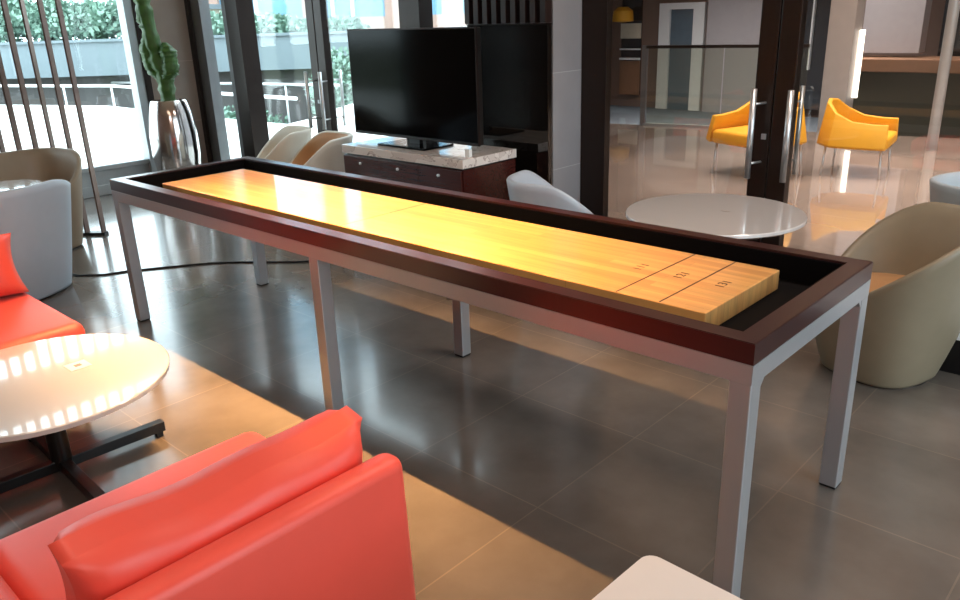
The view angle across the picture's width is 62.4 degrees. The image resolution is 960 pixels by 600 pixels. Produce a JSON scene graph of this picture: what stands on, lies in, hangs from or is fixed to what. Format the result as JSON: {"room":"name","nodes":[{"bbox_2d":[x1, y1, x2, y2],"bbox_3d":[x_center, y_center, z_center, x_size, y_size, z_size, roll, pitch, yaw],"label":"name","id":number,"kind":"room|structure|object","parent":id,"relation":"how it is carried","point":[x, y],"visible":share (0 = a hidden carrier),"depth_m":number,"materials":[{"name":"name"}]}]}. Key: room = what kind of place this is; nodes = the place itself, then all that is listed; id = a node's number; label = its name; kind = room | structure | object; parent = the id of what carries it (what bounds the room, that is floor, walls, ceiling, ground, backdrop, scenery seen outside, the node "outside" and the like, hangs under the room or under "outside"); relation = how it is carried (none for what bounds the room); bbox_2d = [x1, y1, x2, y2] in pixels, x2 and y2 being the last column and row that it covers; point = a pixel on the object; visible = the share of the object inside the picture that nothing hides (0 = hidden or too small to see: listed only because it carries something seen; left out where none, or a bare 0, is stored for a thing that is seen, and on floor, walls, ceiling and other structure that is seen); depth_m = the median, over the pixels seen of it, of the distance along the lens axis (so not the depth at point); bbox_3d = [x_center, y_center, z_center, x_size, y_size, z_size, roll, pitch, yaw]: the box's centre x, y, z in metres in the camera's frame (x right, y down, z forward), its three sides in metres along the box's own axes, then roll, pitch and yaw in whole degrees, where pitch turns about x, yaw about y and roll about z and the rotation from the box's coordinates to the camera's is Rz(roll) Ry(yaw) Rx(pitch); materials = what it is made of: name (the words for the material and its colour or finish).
{"room":"recreation lounge","nodes":[
{"label":"recreation lounge","id":0,"kind":"room"},
{"bbox_2d":[0,124,959,599],"bbox_3d":[1.219,0.115,4.333,13.200,0.120,16.500,16,27,40],"label":"floor","id":1,"kind":"structure","parent":0,"point":[539,462],"depth_m":3.24,"materials":[{"name":"tile"}]},
{"bbox_2d":[0,180,41,190],"bbox_3d":[-3.221,-0.497,5.433,0.500,0.564,0.500,16,27,40],"label":"side table","id":2,"kind":"object","parent":1,"relation":"on","point":[9,184],"visible":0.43,"depth_m":5.42,"materials":[{"name":"white laminate"}]},
{"bbox_2d":[0,179,71,300],"bbox_3d":[-2.901,-0.374,4.851,0.739,0.710,0.739,3,20,13],"label":"tub chair","id":3,"kind":"object","parent":1,"relation":"on","point":[38,218],"visible":0.83,"depth_m":4.71,"materials":[{"name":"white leather"}]},
{"bbox_2d":[0,147,82,248],"bbox_3d":[-3.288,-0.725,5.872,0.650,0.699,0.648,12,24,33],"label":"tub chair","id":4,"kind":"object","parent":1,"relation":"on","point":[41,164],"visible":0.25,"depth_m":5.96,"materials":[{"name":"beige leather"}]},
{"bbox_2d":[0,233,85,349],"bbox_3d":[-2.378,0.205,3.246,0.866,0.683,1.170,16,27,40],"label":"sofa","id":5,"kind":"object","parent":1,"relation":"on","point":[24,318],"visible":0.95,"depth_m":3.44,"materials":[{"name":"red leather"}]},
{"bbox_2d":[0,233,29,296],"bbox_3d":[-2.544,-0.028,3.340,0.225,0.300,1.110,16,27,40],"label":"cushion","id":6,"kind":"object","parent":5,"relation":"on","point":[11,284],"depth_m":3.63,"materials":[{"name":"red leather"}]},
{"bbox_2d":[0,293,85,349],"bbox_3d":[-2.343,0.219,3.216,0.770,0.105,1.170,16,27,40],"label":"seat cushion","id":7,"kind":"object","parent":5,"relation":"on","point":[24,318],"depth_m":3.36,"materials":[{"name":"red leather"}]},
{"bbox_2d":[0,0,108,235],"bbox_3d":[-4.006,-2.068,5.824,1.970,3.300,0.065,0,20,5],"label":"slatted screen","id":8,"kind":"object","parent":1,"relation":"on","point":[4,6],"visible":0.55,"depth_m":5.94,"materials":[{"name":"black metal"}]},
{"bbox_2d":[0,334,169,499],"bbox_3d":[-1.558,0.463,2.896,0.854,0.385,0.854,16,27,40],"label":"coffee table","id":9,"kind":"object","parent":1,"relation":"on","point":[41,399],"visible":0.98,"depth_m":2.86,"materials":[{"name":"white laminate"}]},
{"bbox_2d":[64,359,91,371],"bbox_3d":[-1.488,0.241,2.930,0.075,0.002,0.075,16,27,40],"label":"table card","id":10,"kind":"object","parent":9,"relation":"on","point":[83,363],"visible":1,"depth_m":2.93,"materials":[{"name":"grey paper"}]},
{"bbox_2d":[82,0,156,198],"bbox_3d":[-4.605,-2.247,6.374,0.160,3.300,3.780,16,27,40],"label":"window","id":11,"kind":"structure","parent":1,"relation":"on","point":[141,83],"depth_m":7.76,"materials":[{"name":"clear glass"}]},
{"bbox_2d":[149,98,200,170],"bbox_3d":[-2.935,-1.479,7.641,0.444,0.885,0.444,16,27,40],"label":"vase","id":12,"kind":"object","parent":1,"relation":"on","point":[173,133],"visible":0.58,"depth_m":7.44,"materials":[{"name":"metal"}]},
{"bbox_2d":[133,0,179,100],"bbox_3d":[-2.990,-2.467,7.285,0.362,1.365,0.195,3,20,13],"label":"potted cactus","id":13,"kind":"object","parent":12,"relation":"on","point":[160,61],"visible":1,"depth_m":7.30,"materials":[{"name":"green plant"}]},
{"bbox_2d":[150,0,207,163],"bbox_3d":[-3.188,-2.857,7.922,0.250,3.300,0.590,16,27,40],"label":"column","id":14,"kind":"structure","parent":1,"relation":"on","point":[170,19],"depth_m":8.01,"materials":[{"name":"paint"}]},
{"bbox_2d":[72,260,308,275],"bbox_3d":[-1.776,-0.232,5.378,2.171,0.012,0.160,-3,20,-3],"label":"power cable","id":15,"kind":"object","parent":1,"relation":"on","point":[307,260],"visible":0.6,"depth_m":5.40,"materials":[{"name":"black plastic"}]},
{"bbox_2d":[0,405,415,599],"bbox_3d":[-0.732,0.655,1.852,0.741,0.683,0.950,16,27,40],"label":"sofa","id":16,"kind":"object","parent":1,"relation":"on","point":[296,512],"visible":1,"depth_m":1.69,"materials":[{"name":"red leather"}]},
{"bbox_2d":[0,432,265,599],"bbox_3d":[-0.700,0.605,1.946,0.645,0.140,0.750,16,27,40],"label":"seat cushion","id":17,"kind":"object","parent":16,"relation":"on","point":[28,566],"depth_m":1.91,"materials":[{"name":"red leather"}]},
{"bbox_2d":[184,0,268,162],"bbox_3d":[-2.552,-2.800,7.704,0.990,3.300,0.180,16,27,40],"label":"door frame","id":18,"kind":"structure","parent":1,"relation":"on","point":[238,15],"depth_m":7.80,"materials":[{"name":"brown metal"}]},
{"bbox_2d":[256,125,311,162],"bbox_3d":[-1.721,-1.075,6.680,0.610,0.705,0.615,9,22,27],"label":"tub chair","id":19,"kind":"object","parent":1,"relation":"on","point":[284,144],"visible":0.16,"depth_m":6.45,"materials":[{"name":"beige fabric"}]},
{"bbox_2d":[290,131,352,172],"bbox_3d":[-1.300,-0.892,6.102,0.648,0.727,0.653,9,22,27],"label":"tub chair","id":20,"kind":"object","parent":1,"relation":"on","point":[323,150],"visible":0.2,"depth_m":5.92,"materials":[{"name":"beige leather"}]},
{"bbox_2d":[303,0,345,132],"bbox_3d":[-1.375,-2.475,6.685,2.190,3.290,0.280,16,27,40],"label":"door","id":21,"kind":"structure","parent":1,"relation":"on","point":[326,117],"depth_m":6.82,"materials":[{"name":"brown metal"}]},
{"bbox_2d":[342,136,515,199],"bbox_3d":[-0.354,-0.663,5.356,1.155,0.745,0.511,16,27,40],"label":"console","id":22,"kind":"object","parent":1,"relation":"on","point":[485,173],"visible":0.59,"depth_m":5.00,"materials":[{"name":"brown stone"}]},
{"bbox_2d":[347,27,483,150],"bbox_3d":[-0.453,-1.383,5.168,1.204,0.742,0.270,16,27,40],"label":"television","id":23,"kind":"object","parent":22,"relation":"on","point":[422,86],"visible":1,"depth_m":5.11,"materials":[{"name":"black plastic"}]},
{"bbox_2d":[465,149,471,156],"bbox_3d":[-0.070,-0.888,4.792,0.035,0.044,0.025,16,27,40],"label":"card","id":24,"kind":"object","parent":22,"relation":"on","point":[468,152],"visible":1,"depth_m":4.78,"materials":[{"name":"white paper"}]},
{"bbox_2d":[398,0,491,27],"bbox_3d":[-0.238,-2.141,5.671,0.930,3.300,0.180,16,27,40],"label":"window","id":25,"kind":"structure","parent":1,"relation":"on","point":[412,13],"depth_m":5.88,"materials":[{"name":"clear glass"}]},
{"bbox_2d":[109,156,872,597],"bbox_3d":[-0.357,-0.003,3.459,3.563,0.800,0.833,16,27,40],"label":"table","id":26,"kind":"object","parent":1,"relation":"on","point":[735,310],"visible":0.97,"depth_m":2.65,"materials":[{"name":"brown wood"}]},
{"bbox_2d":[466,22,551,184],"bbox_3d":[0.198,-1.034,5.226,0.668,1.495,0.050,16,27,40],"label":"panel","id":27,"kind":"object","parent":1,"relation":"on","point":[516,58],"visible":0.56,"depth_m":5.04,"materials":[{"name":"brown metal"}]},
{"bbox_2d":[464,0,551,23],"bbox_3d":[0.138,-2.583,4.659,0.664,1.803,0.065,16,27,40],"label":"slatted screen","id":28,"kind":"object","parent":27,"relation":"on","point":[475,11],"depth_m":4.91,"materials":[{"name":"brown wood"}]},
{"bbox_2d":[506,170,592,213],"bbox_3d":[0.481,-0.398,4.654,0.596,0.672,0.601,10,23,29],"label":"tub chair","id":29,"kind":"object","parent":1,"relation":"on","point":[525,186],"visible":0.22,"depth_m":4.34,"materials":[{"name":"white leather"}]},
{"bbox_2d":[538,0,581,202],"bbox_3d":[0.482,-1.881,4.886,0.170,3.300,0.320,16,27,40],"label":"wall","id":30,"kind":"structure","parent":1,"relation":"on","point":[566,14],"depth_m":5.02,"materials":[{"name":"grey stone"}]},
{"bbox_2d":[580,0,612,216],"bbox_3d":[0.725,-1.886,4.878,0.185,3.300,0.060,16,27,40],"label":"column","id":31,"kind":"structure","parent":1,"relation":"on","point":[597,15],"depth_m":5.07,"materials":[{"name":"brown wood"}]},
{"bbox_2d":[744,0,807,245],"bbox_3d":[1.583,-1.634,4.088,2.200,3.290,0.280,16,27,40],"label":"door","id":32,"kind":"structure","parent":31,"relation":"attached to","point":[774,101],"depth_m":4.25,"materials":[{"name":"brown wood"}]},
{"bbox_2d":[592,555,742,599],"bbox_3d":[0.375,0.885,1.452,0.520,0.452,0.520,17,27,42],"label":"stool","id":33,"kind":"object","parent":1,"relation":"on","point":[650,577],"visible":1,"depth_m":1.62,"materials":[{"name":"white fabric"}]},
{"bbox_2d":[625,193,807,239],"bbox_3d":[1.144,-0.135,3.943,0.844,0.620,0.844,16,27,40],"label":"round table","id":34,"kind":"object","parent":1,"relation":"on","point":[749,217],"visible":0.62,"depth_m":3.79,"materials":[{"name":"white laminate"}]},
{"bbox_2d":[639,44,809,127],"bbox_3d":[3.172,-2.822,10.495,2.153,1.070,0.060,10,23,30],"label":"glass balustrade","id":35,"kind":"object","parent":1,"relation":"on","point":[645,48],"visible":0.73,"depth_m":10.86,"materials":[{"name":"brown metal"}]},
{"bbox_2d":[706,92,806,174],"bbox_3d":[2.709,-1.604,7.606,0.729,0.785,0.795,-13,22,-27],"label":"armchair","id":36,"kind":"object","parent":1,"relation":"on","point":[729,128],"visible":0.41,"depth_m":7.65,"materials":[{"name":"yellow fabric"}]},
{"bbox_2d":[817,98,898,179],"bbox_3d":[3.575,-1.562,7.547,0.656,0.691,0.716,12,24,33],"label":"armchair","id":37,"kind":"object","parent":1,"relation":"on","point":[843,126],"visible":1,"depth_m":7.34,"materials":[{"name":"yellow fabric"}]},
{"bbox_2d":[815,202,959,388],"bbox_3d":[1.822,-0.022,3.447,0.689,0.702,0.691,-13,23,-27],"label":"tub chair","id":38,"kind":"object","parent":1,"relation":"on","point":[912,321],"visible":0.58,"depth_m":3.31,"materials":[{"name":"beige leather"}]},
{"bbox_2d":[869,272,904,291],"bbox_3d":[1.782,-0.029,3.455,0.477,0.074,0.477,3,21,14],"label":"seat cushion","id":39,"kind":"object","parent":38,"relation":"on","point":[878,280],"depth_m":3.54,"materials":[{"name":"beige leather"}]},
{"bbox_2d":[925,0,959,149],"bbox_3d":[4.879,-3.195,8.096,0.105,3.301,0.110,16,27,40],"label":"slim post","id":40,"kind":"object","parent":1,"relation":"on","point":[953,10],"visible":1,"depth_m":8.35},
{"bbox_2d":[929,171,959,204],"bbox_3d":[2.811,-0.334,4.324,0.656,0.627,0.654,-10,21,-21],"label":"tub chair","id":41,"kind":"object","parent":1,"relation":"on","point":[945,188],"visible":0.3,"depth_m":4.27,"materials":[{"name":"white leather"}]},
{"bbox_2d":[939,333,959,374],"bbox_3d":[2.527,0.229,3.426,0.840,0.200,0.570,16,27,40],"label":"bench","id":42,"kind":"object","parent":1,"relation":"on","point":[951,364],"visible":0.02,"depth_m":3.48,"materials":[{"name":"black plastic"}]},
{"bbox_2d":[610,105,817,131],"bbox_3d":[5.562,-2.129,11.498,17.000,0.170,6.000,16,27,40],"label":"floor","id":43,"kind":"structure","parent":0,"point":[618,114],"depth_m":15.34,"materials":[{"name":"polished beige tile"}]},
{"bbox_2d":[817,0,865,131],"bbox_3d":[4.718,-3.705,10.173,0.330,3.750,0.300,16,27,40],"label":"column","id":44,"kind":"structure","parent":43,"relation":"on","point":[846,17],"depth_m":10.23,"materials":[{"name":"white paint"}]},
{"bbox_2d":[852,30,865,97],"bbox_3d":[4.930,-3.070,10.310,0.060,0.850,0.030,16,27,40],"label":"light panel","id":45,"kind":"object","parent":44,"relation":"attached to","point":[862,32],"visible":1,"depth_m":10.30,"materials":[{"name":"beige plastic"}]},
{"bbox_2d":[852,55,959,137],"bbox_3d":[6.878,-2.721,10.983,3.250,1.210,0.800,16,27,40],"label":"counter","id":46,"kind":"object","parent":43,"relation":"on","point":[901,87],"depth_m":11.25,"materials":[{"name":"brown wood"}]},
{"bbox_2d":[861,55,959,73],"bbox_3d":[6.862,-3.205,10.808,3.250,0.180,0.800,16,27,40],"label":"countertop","id":47,"kind":"structure","parent":46,"relation":"on","point":[870,63],"depth_m":11.14,"materials":[{"name":"brown wood"}]},
{"bbox_2d":[610,0,945,116],"bbox_3d":[8.049,-4.567,12.455,16.000,3.900,0.200,16,27,40],"label":"wall","id":48,"kind":"structure","parent":0,"point":[650,22],"depth_m":16.41,"materials":[{"name":"grey paint"}]},
{"bbox_2d":[619,0,642,94],"bbox_3d":[3.162,-5.934,16.536,0.480,3.200,0.100,16,27,40],"label":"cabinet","id":49,"kind":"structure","parent":48,"relation":"in","point":[631,32],"depth_m":16.76,"materials":[{"name":"brown wood"}]},
{"bbox_2d":[612,7,633,21],"bbox_3d":[2.950,-5.883,16.327,0.440,0.300,0.440,16,27,40],"label":"lampshade","id":50,"kind":"object","parent":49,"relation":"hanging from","point":[621,14],"visible":1,"depth_m":16.17,"materials":[{"name":"yellow fabric"}]},
{"bbox_2d":[619,58,639,59],"bbox_3d":[3.179,-5.122,16.819,0.480,0.040,0.070,16,27,40],"label":"shelf","id":51,"kind":"object","parent":49,"relation":"attached to","point":[619,58],"depth_m":16.78,"materials":[{"name":"silver metal"}]},
{"bbox_2d":[619,48,640,49],"bbox_3d":[3.173,-5.306,16.752,0.480,0.030,0.070,16,27,40],"label":"shelf","id":52,"kind":"object","parent":49,"relation":"attached to","point":[619,48],"depth_m":16.72,"materials":[{"name":"silver metal"}]},
{"bbox_2d":[655,2,707,110],"bbox_3d":[4.062,-4.920,16.046,1.000,2.070,0.100,16,27,40],"label":"door","id":53,"kind":"structure","parent":48,"relation":"in","point":[679,82],"depth_m":16.01,"materials":[{"name":"white paint"}]},
{"bbox_2d":[702,0,762,112],"bbox_3d":[4.935,-5.430,14.906,1.300,3.750,0.200,16,27,40],"label":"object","id":54,"kind":"structure","parent":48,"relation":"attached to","point":[729,73],"depth_m":15.17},
{"bbox_2d":[799,0,830,109],"bbox_3d":[5.821,-5.252,14.113,0.900,3.600,0.180,16,27,40],"label":"window","id":55,"kind":"structure","parent":48,"relation":"in","point":[818,11],"depth_m":14.21,"materials":[{"name":"clear glass"},{"name":"dark bronze metal"}]},
{"bbox_2d":[863,0,931,52],"bbox_3d":[6.018,-4.808,11.227,0.800,2.480,0.300,16,27,40],"label":"wall","id":56,"kind":"structure","parent":0,"point":[891,26],"depth_m":11.39,"materials":[{"name":"white paint"}]},
{"bbox_3d":[4.316,-5.026,8.132,16.100,0.150,10.920,16,27,40],"label":"ceiling","id":57,"kind":"structure","parent":0,"visible":0},
{"bbox_2d":[937,0,959,55],"bbox_3d":[7.818,-4.581,10.755,2.550,2.700,0.130,16,27,40],"label":"window","id":58,"kind":"structure","parent":57,"relation":"attached to","point":[956,50],"depth_m":11.80,"materials":[{"name":"clear glass"}]},
{"label":"outside","id":59,"kind":"structure","parent":0,"visible":0},
{"bbox_3d":[-6.148,-4.703,21.350,110.000,0.200,120.000,16,27,40],"label":"ground","id":60,"kind":"structure","parent":59,"visible":0},
{"bbox_2d":[0,42,22,104],"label":"stone planter","id":61,"kind":"object","parent":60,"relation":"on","point":[5,50],"depth_m":19.16,"materials":[{"name":"concrete"}]},
{"bbox_2d":[0,0,35,41],"bbox_3d":[-11.655,-6.897,19.469,1.568,1.458,1.595,6,21,20],"label":"shrub","id":62,"kind":"object","parent":61,"relation":"on","point":[13,5],"visible":0.39,"depth_m":19.23,"materials":[{"name":"green plant"}]},
{"bbox_2d":[16,42,40,104],"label":"stone planter","id":63,"kind":"object","parent":60,"relation":"on","point":[22,47],"depth_m":19.14,"materials":[{"name":"concrete"}]},
{"bbox_2d":[33,41,57,104],"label":"stone planter","id":64,"kind":"object","parent":60,"relation":"on","point":[39,46],"depth_m":19.14,"materials":[{"name":"concrete"}]},
{"bbox_2d":[11,0,79,40],"bbox_3d":[-10.661,-6.870,19.480,1.773,1.262,1.720,4,21,15],"label":"shrub","id":65,"kind":"object","parent":64,"relation":"on","point":[32,11],"visible":0.54,"depth_m":19.11,"materials":[{"name":"green plant"}]},
{"bbox_2d":[51,40,74,104],"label":"stone planter","id":66,"kind":"object","parent":60,"relation":"on","point":[57,46],"depth_m":19.13,"materials":[{"name":"concrete"}]},
{"bbox_2d":[69,38,134,107],"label":"stone planter","id":67,"kind":"object","parent":60,"relation":"on","point":[95,61],"depth_m":19.15,"materials":[{"name":"concrete"}]},
{"bbox_2d":[50,0,118,39],"bbox_3d":[-9.603,-6.901,19.536,1.753,1.166,1.879,4,21,17],"label":"shrub","id":68,"kind":"object","parent":67,"relation":"on","point":[87,11],"visible":0.66,"depth_m":19.08,"materials":[{"name":"green plant"}]},
{"bbox_2d":[94,0,121,37],"bbox_3d":[-8.480,-6.974,19.592,1.794,1.236,1.770,0,20,6],"label":"shrub","id":69,"kind":"object","parent":67,"relation":"on","point":[110,11],"visible":0.18,"depth_m":19.05,"materials":[{"name":"green plant"}]},
{"bbox_2d":[0,84,297,106],"bbox_3d":[-7.595,-3.590,16.059,11.666,1.410,1.135,10,23,30],"label":"terrace railing","id":70,"kind":"object","parent":60,"relation":"on","point":[9,85],"visible":0.34,"depth_m":16.49,"materials":[{"name":"white metal"}]},
{"bbox_2d":[209,4,221,16],"bbox_3d":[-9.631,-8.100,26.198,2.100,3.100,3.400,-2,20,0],"label":"building","id":71,"kind":"structure","parent":60,"relation":"on","point":[216,7],"depth_m":26.04,"materials":[{"name":"concrete"}]},
{"bbox_2d":[213,35,234,111],"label":"stone planter","id":72,"kind":"object","parent":60,"relation":"on","point":[219,40],"depth_m":19.16,"materials":[{"name":"concrete"}]},
{"bbox_2d":[210,10,224,34],"bbox_3d":[-6.186,-6.815,19.644,1.510,0.877,1.600,16,27,40],"label":"shrub","id":73,"kind":"object","parent":72,"relation":"on","point":[217,21],"visible":0.25,"depth_m":19.02,"materials":[{"name":"green plant"}]},
{"bbox_2d":[111,81,339,123],"bbox_3d":[-6.114,-4.436,18.487,7.179,1.250,0.155,8,22,26],"label":"ramp railing","id":74,"kind":"object","parent":60,"relation":"on","point":[112,82],"visible":0.36,"depth_m":17.50,"materials":[{"name":"white metal"}]},
{"bbox_2d":[224,105,287,123],"bbox_3d":[-5.439,-3.575,16.717,2.972,1.056,3.090,16,27,40],"label":"shrub","id":75,"kind":"object","parent":60,"relation":"on","point":[228,114],"visible":0.08,"depth_m":17.01,"materials":[{"name":"green plant"}]},
{"bbox_2d":[257,32,315,123],"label":"stone planter","id":76,"kind":"object","parent":60,"relation":"on","point":[284,57],"depth_m":19.19,"materials":[{"name":"concrete"}]},
{"bbox_2d":[254,11,294,33],"bbox_3d":[-5.076,-6.771,19.586,1.642,0.776,1.589,16,27,40],"label":"shrub","id":77,"kind":"object","parent":76,"relation":"on","point":[266,22],"visible":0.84,"depth_m":19.21,"materials":[{"name":"green plant"}]},
{"bbox_2d":[285,15,307,32],"bbox_3d":[-4.276,-6.752,19.630,1.399,0.628,1.417,1,20,9],"label":"shrub","id":78,"kind":"object","parent":76,"relation":"on","point":[300,25],"visible":0.29,"depth_m":19.17,"materials":[{"name":"green plant"}]},
{"bbox_2d":[303,46,352,115],"bbox_3d":[-3.172,-4.703,17.905,1.828,2.021,1.688,16,27,40],"label":"shrub","id":79,"kind":"object","parent":60,"relation":"on","point":[339,60],"visible":0.28,"depth_m":17.54,"materials":[{"name":"green plant"}]},
{"bbox_2d":[208,0,465,28],"bbox_3d":[-4.804,-14.729,29.492,10.600,13.000,6.400,-2,20,0],"label":"office building","id":80,"kind":"structure","parent":60,"relation":"on","point":[377,14],"depth_m":27.98,"materials":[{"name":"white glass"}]},
{"bbox_2d":[329,31,349,70],"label":"stone planter","id":81,"kind":"object","parent":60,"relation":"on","point":[338,39],"depth_m":18.98,"materials":[{"name":"concrete"}]},
{"bbox_2d":[328,14,371,30],"bbox_3d":[-3.408,-6.760,19.607,1.316,0.620,1.262,16,27,40],"label":"shrub","id":82,"kind":"object","parent":81,"relation":"on","point":[340,23],"visible":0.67,"depth_m":19.31,"materials":[{"name":"green plant"}]},
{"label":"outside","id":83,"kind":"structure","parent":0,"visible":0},
{"bbox_2d":[0,104,387,166],"bbox_3d":[-7.992,-2.698,13.002,22.900,0.145,17.000,16,27,40],"label":"terrace","id":84,"kind":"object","parent":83,"point":[113,134],"visible":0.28,"depth_m":12.46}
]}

